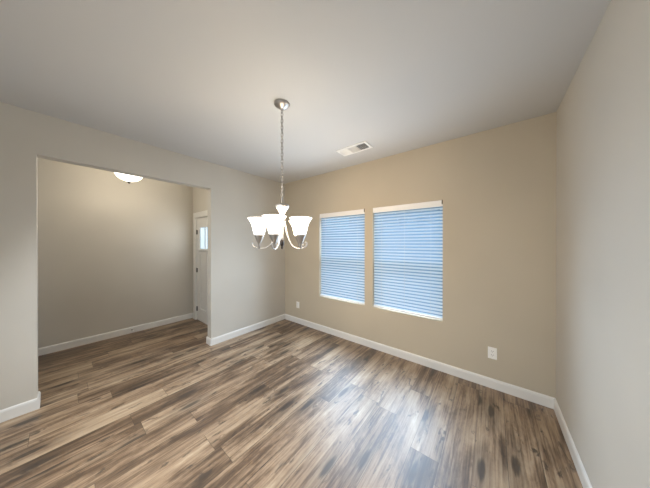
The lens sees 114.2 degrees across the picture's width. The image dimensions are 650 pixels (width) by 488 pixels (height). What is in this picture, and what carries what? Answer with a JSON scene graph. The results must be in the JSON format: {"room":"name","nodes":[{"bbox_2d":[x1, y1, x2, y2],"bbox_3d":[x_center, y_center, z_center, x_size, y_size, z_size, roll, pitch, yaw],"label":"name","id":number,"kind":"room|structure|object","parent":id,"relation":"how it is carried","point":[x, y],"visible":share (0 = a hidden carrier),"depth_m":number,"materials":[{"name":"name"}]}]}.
{"room":"dining room","nodes":[
{"label":"dining room","id":0,"kind":"room"},
{"bbox_2d":[37,158,192,347],"bbox_3d":[-4.014,0.150,2.722,0.150,2.700,4.374,0,0,38],"label":"wall","id":1,"kind":"structure","parent":0,"point":[115,252],"depth_m":3.32,"materials":[{"name":"paint"}]},
{"bbox_2d":[38,313,192,355],"bbox_3d":[-3.944,1.450,2.670,0.030,0.100,4.074,0,0,38],"label":"baseboard","id":2,"kind":"structure","parent":1,"relation":"attached to","point":[74,343],"depth_m":3.32,"materials":[{"name":"white wood"}]},
{"bbox_2d":[0,102,284,409],"bbox_3d":[-2.464,0.651,2.212,0.120,3.700,5.200,0,0,38],"label":"wall","id":3,"kind":"structure","parent":0,"point":[246,283],"depth_m":2.28,"materials":[{"name":"paint"}]},
{"bbox_2d":[0,393,40,422],"bbox_3d":[-2.822,1.452,1.669,0.031,0.100,0.662,0,0,38],"label":"baseboard","id":4,"kind":"structure","parent":3,"relation":"attached to","point":[11,412],"depth_m":1.84,"materials":[{"name":"white wood"}]},
{"bbox_2d":[208,314,283,345],"bbox_3d":[-1.259,1.448,3.636,0.031,0.100,1.391,0,0,38],"label":"baseboard","id":5,"kind":"structure","parent":3,"relation":"attached to","point":[219,339],"depth_m":3.49,"materials":[{"name":"white wood"}]},
{"bbox_2d":[193,187,206,212],"bbox_3d":[-2.095,0.647,3.896,1.397,3.700,0.150,0,0,38],"label":"wall","id":6,"kind":"structure","parent":0,"point":[199,199],"depth_m":4.06,"materials":[{"name":"paint"}]},
{"bbox_2d":[193,210,206,324],"bbox_3d":[-2.144,0.441,3.924,1.134,2.112,0.169,0,0,38],"label":"door frame","id":7,"kind":"structure","parent":6,"relation":"attached to","point":[201,214],"depth_m":4.16,"materials":[{"name":"white painted wood"}]},
{"bbox_2d":[196,217,207,324],"bbox_3d":[-2.188,0.495,3.878,0.921,1.989,0.106,0,0,38],"label":"front door","id":8,"kind":"structure","parent":6,"relation":"in","point":[202,290],"depth_m":4.04,"materials":[{"name":"white wood"}]},
{"bbox_2d":[0,318,582,487],"bbox_3d":[-1.553,1.563,1.509,5.517,0.120,5.530,0,0,38],"label":"floor","id":9,"kind":"structure","parent":0,"point":[284,403],"depth_m":1.77,"materials":[{"name":"brown wood"}]},
{"bbox_2d":[0,0,610,183],"bbox_3d":[-1.553,-1.257,1.503,5.517,0.120,5.530,0,0,38],"label":"ceiling","id":10,"kind":"structure","parent":0,"point":[211,81],"depth_m":1.45,"materials":[{"name":"grey paint"}]},
{"bbox_2d":[114,172,141,183],"bbox_3d":[-2.761,-1.025,2.959,0.304,0.352,0.304,0,0,38],"label":"flush-mount light","id":11,"kind":"object","parent":10,"relation":"attached to","point":[129,179],"visible":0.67,"depth_m":2.90,"materials":[{"name":"white glass"}]},
{"bbox_2d":[248,99,311,249],"bbox_3d":[-0.356,-0.576,1.808,0.543,1.245,0.533,0,0,38],"label":"chandelier","id":12,"kind":"object","parent":10,"relation":"hanging from","point":[274,224],"visible":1,"depth_m":1.71,"materials":[{"name":"white glass"}]},
{"bbox_2d":[336,141,372,155],"bbox_3d":[0.367,-1.194,2.653,0.420,0.014,0.200,0,0,38],"label":"ceiling vent","id":13,"kind":"object","parent":10,"relation":"in","point":[358,147],"visible":1,"depth_m":2.63,"materials":[{"name":"white metal"}]},
{"bbox_2d":[285,112,555,397],"bbox_3d":[0.716,0.149,3.119,3.970,2.700,0.180,0,0,38],"label":"wall","id":14,"kind":"structure","parent":0,"point":[494,189],"depth_m":2.30,"materials":[{"name":"paint"}]},
{"bbox_2d":[320,209,364,304],"bbox_3d":[0.267,0.190,3.404,0.868,1.424,0.074,0,0,38],"label":"window blind","id":15,"kind":"object","parent":14,"relation":"attached to","point":[343,267],"visible":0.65,"depth_m":3.38,"materials":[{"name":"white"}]},
{"bbox_2d":[373,200,442,319],"bbox_3d":[1.058,0.192,2.776,0.888,1.424,0.074,0,0,38],"label":"window blind","id":16,"kind":"object","parent":14,"relation":"attached to","point":[408,269],"visible":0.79,"depth_m":2.74,"materials":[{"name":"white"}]},
{"bbox_2d":[284,314,551,408],"bbox_3d":[0.644,1.449,3.056,3.700,0.100,0.014,0,0,38],"label":"baseboard","id":17,"kind":"structure","parent":14,"relation":"attached to","point":[535,397],"depth_m":2.47,"materials":[{"name":"white wood"}]},
{"bbox_2d":[488,346,496,359],"bbox_3d":[1.741,1.136,2.187,0.074,0.118,0.009,0,0,38],"label":"electrical outlet","id":18,"kind":"object","parent":14,"relation":"attached to","point":[492,352],"visible":1,"depth_m":2.18,"materials":[{"name":"white plastic"}]},
{"bbox_2d":[556,0,649,487],"bbox_3d":[1.046,0.155,0.463,0.150,2.700,3.930,0,0,38],"label":"wall","id":19,"kind":"structure","parent":0,"point":[603,256],"depth_m":1.06,"materials":[{"name":"paint"}]},
{"bbox_2d":[552,397,592,487],"bbox_3d":[0.966,1.455,0.498,0.014,0.100,3.540,0,0,38],"label":"baseboard","id":20,"kind":"structure","parent":19,"relation":"attached to","point":[581,471],"depth_m":1.48,"materials":[{"name":"white wood"}]}
]}

